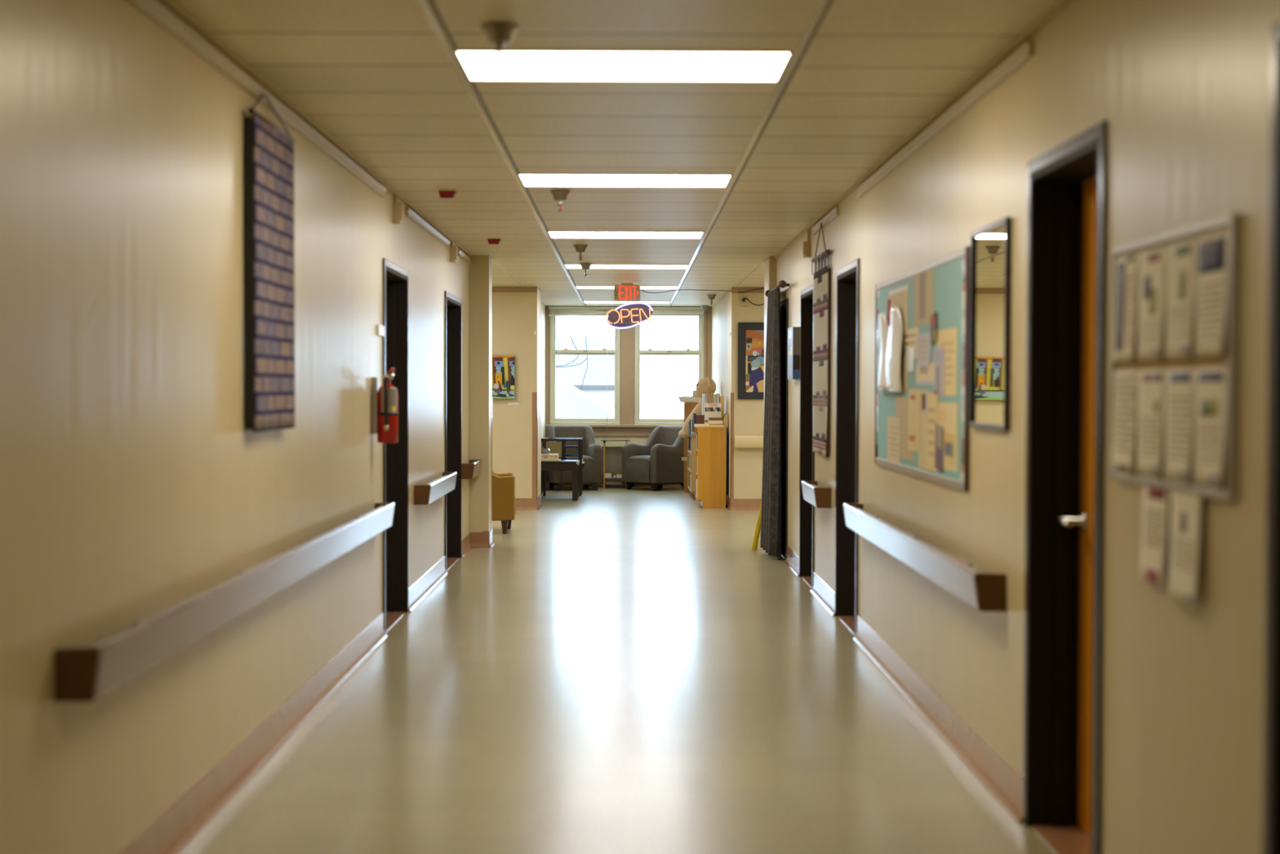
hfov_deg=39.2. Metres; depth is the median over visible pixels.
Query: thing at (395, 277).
door
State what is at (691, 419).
book
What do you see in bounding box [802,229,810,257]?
signal box
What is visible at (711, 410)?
magazine
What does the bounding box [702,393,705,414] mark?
book
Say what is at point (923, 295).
paper notice
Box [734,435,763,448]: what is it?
handrail
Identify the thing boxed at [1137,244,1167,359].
paper sheet
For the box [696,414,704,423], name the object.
book
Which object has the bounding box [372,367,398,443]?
fire extinguisher
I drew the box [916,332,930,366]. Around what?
paper notice
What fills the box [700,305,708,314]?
sprinkler
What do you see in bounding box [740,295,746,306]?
outlet box
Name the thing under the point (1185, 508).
paper sheet
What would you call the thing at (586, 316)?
wire
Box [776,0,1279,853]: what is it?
wall
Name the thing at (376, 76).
ceiling
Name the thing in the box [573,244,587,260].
sprinkler
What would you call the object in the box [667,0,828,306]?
trim
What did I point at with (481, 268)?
wall
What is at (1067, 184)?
door
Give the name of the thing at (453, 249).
signal box
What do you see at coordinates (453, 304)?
door
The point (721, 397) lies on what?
book
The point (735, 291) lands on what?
trim
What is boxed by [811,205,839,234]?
rail
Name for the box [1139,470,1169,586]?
paper sheet
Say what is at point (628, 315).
sign
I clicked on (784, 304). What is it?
door
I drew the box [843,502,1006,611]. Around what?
handrail
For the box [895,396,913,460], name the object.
paper notice
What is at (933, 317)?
paper notice
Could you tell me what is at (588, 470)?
seat cushion
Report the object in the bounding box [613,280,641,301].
exit sign
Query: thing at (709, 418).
book
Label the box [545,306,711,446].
wall window
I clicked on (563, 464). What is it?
wooden table
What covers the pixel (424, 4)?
trim
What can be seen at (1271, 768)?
door
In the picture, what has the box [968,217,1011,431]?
mirror
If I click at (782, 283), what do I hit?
curtain rod
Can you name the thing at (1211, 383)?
paper sheet
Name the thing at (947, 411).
paper notice
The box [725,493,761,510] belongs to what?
baseboard
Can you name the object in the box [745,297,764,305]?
cable
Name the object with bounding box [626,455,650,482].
seat cushion
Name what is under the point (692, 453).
bookcase
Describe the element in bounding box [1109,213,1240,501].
notice board
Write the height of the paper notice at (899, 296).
0.500 m
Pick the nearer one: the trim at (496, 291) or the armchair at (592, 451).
the trim at (496, 291)
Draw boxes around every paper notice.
[887,416,900,464]
[888,284,908,390]
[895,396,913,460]
[902,326,919,358]
[906,347,913,372]
[908,388,919,452]
[913,268,933,326]
[915,362,933,384]
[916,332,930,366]
[918,390,928,469]
[926,391,937,471]
[930,311,937,344]
[933,346,944,394]
[934,422,943,472]
[937,327,956,395]
[937,401,957,472]
[944,442,952,465]
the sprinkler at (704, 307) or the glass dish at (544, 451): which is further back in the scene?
the sprinkler at (704, 307)
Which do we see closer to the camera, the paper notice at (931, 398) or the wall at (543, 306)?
the paper notice at (931, 398)
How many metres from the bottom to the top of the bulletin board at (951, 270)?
0.958 m
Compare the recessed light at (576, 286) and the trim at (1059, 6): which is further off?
the recessed light at (576, 286)
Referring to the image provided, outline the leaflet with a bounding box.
[877,299,902,391]
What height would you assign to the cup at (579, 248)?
0.060 m
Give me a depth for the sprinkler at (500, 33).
5.87 m
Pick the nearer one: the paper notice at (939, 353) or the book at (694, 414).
the paper notice at (939, 353)
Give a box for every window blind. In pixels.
[548,306,617,435]
[642,306,705,361]
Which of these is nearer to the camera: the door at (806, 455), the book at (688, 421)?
the door at (806, 455)
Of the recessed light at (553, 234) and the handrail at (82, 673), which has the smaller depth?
the handrail at (82, 673)
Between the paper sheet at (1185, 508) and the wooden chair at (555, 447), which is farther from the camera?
the wooden chair at (555, 447)
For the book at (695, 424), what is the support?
on the bookcase at (710, 476)
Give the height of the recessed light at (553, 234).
0.007 m
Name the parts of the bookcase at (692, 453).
panel, panel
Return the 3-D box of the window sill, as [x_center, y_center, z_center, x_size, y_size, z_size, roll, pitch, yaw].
[-0.170,-0.026,26.260,2.430,0.010,0.090,0,1,0]
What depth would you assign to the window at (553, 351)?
26.29 m
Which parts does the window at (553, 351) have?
sash, sash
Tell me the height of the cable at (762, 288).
0.119 m
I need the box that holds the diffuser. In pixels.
[565,264,686,268]
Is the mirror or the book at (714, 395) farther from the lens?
the book at (714, 395)
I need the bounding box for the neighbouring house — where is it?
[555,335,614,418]
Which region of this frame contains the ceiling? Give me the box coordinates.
[173,0,1058,306]
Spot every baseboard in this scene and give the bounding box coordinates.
[118,528,494,853]
[515,485,546,510]
[546,475,681,486]
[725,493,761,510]
[784,545,1022,822]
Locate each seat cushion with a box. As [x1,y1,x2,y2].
[562,455,595,482]
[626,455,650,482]
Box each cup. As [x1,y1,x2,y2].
[480,21,518,44]
[550,189,570,200]
[573,244,587,252]
[700,305,708,309]
[706,294,716,299]
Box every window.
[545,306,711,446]
[550,311,620,423]
[634,314,704,423]
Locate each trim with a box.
[157,0,472,257]
[417,0,585,306]
[483,397,492,532]
[491,257,523,287]
[492,286,537,295]
[532,391,537,497]
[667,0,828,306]
[730,392,733,498]
[731,287,764,296]
[733,260,764,287]
[773,0,1073,258]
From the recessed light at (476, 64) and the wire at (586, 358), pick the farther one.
the wire at (586, 358)
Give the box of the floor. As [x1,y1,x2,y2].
[177,486,1055,853]
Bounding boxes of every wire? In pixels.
[555,315,578,366]
[555,358,586,367]
[580,315,587,389]
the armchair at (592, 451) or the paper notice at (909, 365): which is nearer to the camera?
the paper notice at (909, 365)
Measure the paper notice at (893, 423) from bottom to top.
0.238 m
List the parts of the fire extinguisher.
squeeze handle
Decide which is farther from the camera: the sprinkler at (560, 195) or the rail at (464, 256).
the rail at (464, 256)
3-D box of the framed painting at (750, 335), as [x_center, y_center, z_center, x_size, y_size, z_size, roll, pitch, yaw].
[1.487,-0.781,21.230,0.660,0.907,0.037,0,1,0]
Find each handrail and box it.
[53,502,395,702]
[413,471,457,504]
[462,459,482,479]
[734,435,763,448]
[800,480,831,507]
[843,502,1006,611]
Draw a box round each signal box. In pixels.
[393,195,403,224]
[449,241,457,262]
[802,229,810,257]
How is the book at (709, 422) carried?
on the book at (711, 425)
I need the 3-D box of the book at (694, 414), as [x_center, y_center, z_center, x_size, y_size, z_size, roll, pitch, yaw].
[0.673,-0.090,22.183,0.033,0.157,0.190,0,1,0]
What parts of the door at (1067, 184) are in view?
handle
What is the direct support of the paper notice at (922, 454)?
attached to the bulletin board at (951, 270)
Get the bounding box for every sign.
[605,302,653,328]
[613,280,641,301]
[751,502,761,549]
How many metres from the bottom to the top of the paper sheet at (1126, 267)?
0.280 m
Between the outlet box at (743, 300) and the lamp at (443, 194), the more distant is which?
the outlet box at (743, 300)
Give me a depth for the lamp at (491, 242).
14.41 m
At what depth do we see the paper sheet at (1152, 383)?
4.53 m
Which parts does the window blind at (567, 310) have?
rail, pull cord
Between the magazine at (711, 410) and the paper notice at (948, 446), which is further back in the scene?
the magazine at (711, 410)
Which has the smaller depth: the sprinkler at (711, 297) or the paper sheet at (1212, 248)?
the paper sheet at (1212, 248)
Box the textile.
[244,93,295,431]
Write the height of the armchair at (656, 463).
0.900 m
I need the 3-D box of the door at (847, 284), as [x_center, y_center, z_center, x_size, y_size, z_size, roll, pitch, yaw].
[1.358,0.115,10.924,0.217,2.200,1.065,0,1,0]
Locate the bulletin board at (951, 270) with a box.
[874,245,970,491]
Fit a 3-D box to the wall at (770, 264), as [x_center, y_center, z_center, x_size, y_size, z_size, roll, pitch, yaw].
[2.523,-0.224,16.542,2.728,2.640,0.550,0,1,0]
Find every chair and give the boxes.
[492,471,515,533]
[541,437,584,496]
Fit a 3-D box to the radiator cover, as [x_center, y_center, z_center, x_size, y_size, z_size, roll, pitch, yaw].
[-0.441,0.490,26.235,1.132,0.412,0.160,0,1,0]
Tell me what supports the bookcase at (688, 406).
on the floor
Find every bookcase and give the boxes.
[684,402,697,493]
[687,433,696,499]
[695,426,725,507]
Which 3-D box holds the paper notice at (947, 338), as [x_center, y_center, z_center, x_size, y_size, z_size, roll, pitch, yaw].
[1.273,-0.269,7.452,0.002,0.277,0.440,0,1,0]
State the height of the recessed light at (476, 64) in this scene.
0.007 m
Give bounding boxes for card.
[507,402,518,404]
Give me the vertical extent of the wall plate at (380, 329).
0.061 m
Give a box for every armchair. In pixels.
[546,425,602,490]
[622,425,684,491]
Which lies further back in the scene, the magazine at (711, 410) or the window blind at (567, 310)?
the window blind at (567, 310)
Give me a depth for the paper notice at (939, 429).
7.61 m
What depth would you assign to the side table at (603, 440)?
25.75 m
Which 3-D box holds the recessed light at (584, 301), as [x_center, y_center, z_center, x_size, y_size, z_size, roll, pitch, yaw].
[-0.185,-1.732,24.932,1.200,0.007,0.600,0,1,0]
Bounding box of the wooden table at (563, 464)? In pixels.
[541,459,579,500]
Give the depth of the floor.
7.79 m
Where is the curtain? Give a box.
[760,288,781,556]
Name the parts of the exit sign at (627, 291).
canopy plate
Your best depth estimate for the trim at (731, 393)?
21.27 m
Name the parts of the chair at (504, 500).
arm panel, leg, leg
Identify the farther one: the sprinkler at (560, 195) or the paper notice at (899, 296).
the sprinkler at (560, 195)
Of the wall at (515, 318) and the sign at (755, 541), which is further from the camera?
the wall at (515, 318)
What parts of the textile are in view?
hanging rod, cord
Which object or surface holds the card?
attached to the wall at (515, 318)
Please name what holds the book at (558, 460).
on the wooden table at (563, 464)
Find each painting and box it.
[491,355,515,398]
[737,322,764,399]
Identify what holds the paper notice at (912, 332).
attached to the bulletin board at (951, 270)
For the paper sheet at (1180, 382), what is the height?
0.267 m
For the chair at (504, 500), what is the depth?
17.76 m
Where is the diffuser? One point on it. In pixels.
(567, 266)
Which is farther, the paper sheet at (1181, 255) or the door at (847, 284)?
the door at (847, 284)
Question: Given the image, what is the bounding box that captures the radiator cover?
[601,446,622,475]
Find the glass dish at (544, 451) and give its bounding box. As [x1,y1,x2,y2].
[541,447,550,453]
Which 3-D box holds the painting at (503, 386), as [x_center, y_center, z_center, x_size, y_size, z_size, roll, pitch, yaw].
[-1.850,-0.589,21.199,0.740,0.508,0.062,0,1,0]
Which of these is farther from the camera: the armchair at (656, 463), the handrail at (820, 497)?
the armchair at (656, 463)
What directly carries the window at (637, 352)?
attached to the wall window at (641, 440)
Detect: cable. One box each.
[641,288,764,293]
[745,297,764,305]
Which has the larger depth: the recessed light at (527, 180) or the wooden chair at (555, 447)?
the wooden chair at (555, 447)
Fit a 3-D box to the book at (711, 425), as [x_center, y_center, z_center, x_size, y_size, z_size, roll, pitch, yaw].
[0.929,-0.017,21.821,0.161,0.028,0.221,0,1,0]
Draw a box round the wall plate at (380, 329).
[377,324,384,336]
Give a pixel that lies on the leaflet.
(891, 331)
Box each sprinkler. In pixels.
[480,21,518,65]
[550,189,570,212]
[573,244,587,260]
[579,262,592,276]
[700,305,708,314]
[706,294,716,304]
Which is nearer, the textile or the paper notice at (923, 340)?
the textile
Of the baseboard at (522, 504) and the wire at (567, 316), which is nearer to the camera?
the baseboard at (522, 504)
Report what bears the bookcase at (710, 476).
on the floor
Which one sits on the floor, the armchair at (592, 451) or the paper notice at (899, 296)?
the armchair at (592, 451)
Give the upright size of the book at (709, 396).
0.399 m
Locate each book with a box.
[541,453,558,459]
[541,458,560,461]
[616,474,622,478]
[688,421,689,435]
[690,418,692,435]
[693,413,696,426]
[694,423,710,426]
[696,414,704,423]
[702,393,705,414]
[706,393,713,403]
[707,420,723,424]
[708,417,722,420]
[710,424,723,426]
[713,394,716,403]
[716,395,719,403]
[719,395,724,417]
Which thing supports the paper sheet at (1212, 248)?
attached to the notice board at (1229, 357)
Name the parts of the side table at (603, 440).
leg, glass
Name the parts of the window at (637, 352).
sash, sash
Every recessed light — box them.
[453,49,793,81]
[517,173,733,187]
[546,231,704,239]
[564,263,688,269]
[574,285,677,288]
[582,300,670,303]
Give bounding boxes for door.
[382,257,408,633]
[444,290,462,570]
[780,297,788,559]
[799,283,814,588]
[834,257,859,635]
[1022,120,1106,853]
[1262,22,1279,853]
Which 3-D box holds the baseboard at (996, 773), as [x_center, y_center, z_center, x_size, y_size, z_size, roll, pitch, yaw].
[1.281,1.260,5.663,0.028,0.140,21.250,0,1,0]
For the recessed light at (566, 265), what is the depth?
17.60 m
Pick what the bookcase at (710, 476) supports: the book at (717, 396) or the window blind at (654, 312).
the book at (717, 396)
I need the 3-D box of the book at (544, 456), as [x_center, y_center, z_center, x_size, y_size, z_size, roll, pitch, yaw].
[-1.196,0.382,23.222,0.283,0.069,0.213,0,1,0]
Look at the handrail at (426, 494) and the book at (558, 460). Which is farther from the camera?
the book at (558, 460)
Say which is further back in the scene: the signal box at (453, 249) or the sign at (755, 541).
the sign at (755, 541)
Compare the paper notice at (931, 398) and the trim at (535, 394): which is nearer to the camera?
the paper notice at (931, 398)
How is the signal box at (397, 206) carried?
attached to the wall at (134, 483)
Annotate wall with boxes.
[0,0,470,853]
[470,255,492,532]
[492,287,541,497]
[541,302,545,437]
[711,288,764,498]
[764,256,776,399]
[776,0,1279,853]
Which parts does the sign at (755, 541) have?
folded panel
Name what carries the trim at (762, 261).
attached to the wall at (727, 312)
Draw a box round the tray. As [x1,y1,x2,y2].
[678,396,701,402]
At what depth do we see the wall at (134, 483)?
5.41 m
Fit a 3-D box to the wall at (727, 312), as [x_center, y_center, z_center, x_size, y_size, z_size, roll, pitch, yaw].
[2.450,-0.383,23.790,2.775,2.640,5.050,0,1,0]
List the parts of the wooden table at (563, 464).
leg, leg, leg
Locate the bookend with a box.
[722,413,727,426]
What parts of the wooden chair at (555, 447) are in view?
leg, tan panel, armrest, post, post, armrest, rail, leg, leg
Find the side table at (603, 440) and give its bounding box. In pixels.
[600,439,630,488]
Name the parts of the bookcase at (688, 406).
panel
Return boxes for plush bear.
[678,376,715,437]
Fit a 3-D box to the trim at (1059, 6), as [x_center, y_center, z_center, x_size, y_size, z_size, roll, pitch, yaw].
[1.292,-1.298,5.607,0.020,0.022,21.250,0,1,0]
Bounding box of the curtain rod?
[764,277,791,297]
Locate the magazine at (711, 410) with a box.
[704,403,721,423]
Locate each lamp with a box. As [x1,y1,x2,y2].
[438,191,457,198]
[487,239,502,244]
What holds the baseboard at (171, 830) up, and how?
attached to the wall at (134, 483)
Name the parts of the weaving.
cord, woven panel, hanging rod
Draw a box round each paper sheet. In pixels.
[1111,369,1137,472]
[1112,252,1139,361]
[1136,368,1165,477]
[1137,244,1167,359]
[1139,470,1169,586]
[1163,368,1195,482]
[1164,236,1196,358]
[1168,476,1201,610]
[1192,366,1227,487]
[1194,228,1228,357]
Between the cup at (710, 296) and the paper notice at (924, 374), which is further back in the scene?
the cup at (710, 296)
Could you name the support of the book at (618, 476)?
on the side table at (603, 440)
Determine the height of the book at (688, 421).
0.183 m
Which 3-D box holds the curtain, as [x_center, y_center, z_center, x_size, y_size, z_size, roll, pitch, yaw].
[1.129,-0.052,15.571,0.115,2.260,1.084,0,1,0]
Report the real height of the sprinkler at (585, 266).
0.128 m
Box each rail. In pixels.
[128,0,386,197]
[405,206,450,248]
[457,248,472,265]
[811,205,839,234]
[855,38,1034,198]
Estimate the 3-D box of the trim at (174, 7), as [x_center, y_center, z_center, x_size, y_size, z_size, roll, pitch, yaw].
[-1.450,-1.305,5.588,0.020,0.022,21.250,0,1,0]
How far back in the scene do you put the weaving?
12.15 m
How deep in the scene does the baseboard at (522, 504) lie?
21.26 m
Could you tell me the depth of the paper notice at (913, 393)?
8.27 m
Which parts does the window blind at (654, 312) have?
rail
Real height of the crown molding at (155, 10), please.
0.056 m
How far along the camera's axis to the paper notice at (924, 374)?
7.99 m
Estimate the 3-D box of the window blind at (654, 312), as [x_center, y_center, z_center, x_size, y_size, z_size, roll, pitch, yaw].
[0.446,-1.353,26.214,1.026,0.800,0.066,0,1,0]
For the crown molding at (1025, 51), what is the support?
attached to the wall at (1181, 88)
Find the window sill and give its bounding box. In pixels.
[545,424,677,425]
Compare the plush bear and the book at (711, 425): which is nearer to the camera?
the book at (711, 425)
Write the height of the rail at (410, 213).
0.056 m
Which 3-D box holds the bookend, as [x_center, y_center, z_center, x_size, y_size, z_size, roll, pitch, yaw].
[1.028,-0.088,21.790,0.058,0.171,0.121,0,1,0]
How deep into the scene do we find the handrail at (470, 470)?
15.39 m
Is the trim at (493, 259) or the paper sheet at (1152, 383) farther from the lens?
the trim at (493, 259)
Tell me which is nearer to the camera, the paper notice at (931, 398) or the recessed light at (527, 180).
the paper notice at (931, 398)
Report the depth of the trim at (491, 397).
16.55 m
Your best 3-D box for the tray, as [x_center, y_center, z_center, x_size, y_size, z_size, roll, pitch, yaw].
[0.773,-0.384,25.023,0.477,0.077,0.385,0,1,0]
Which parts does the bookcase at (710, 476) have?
panel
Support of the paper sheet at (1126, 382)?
attached to the notice board at (1229, 357)
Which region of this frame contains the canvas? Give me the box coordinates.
[787,326,799,379]
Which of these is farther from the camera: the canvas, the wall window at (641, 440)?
the wall window at (641, 440)
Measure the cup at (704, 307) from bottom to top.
0.060 m

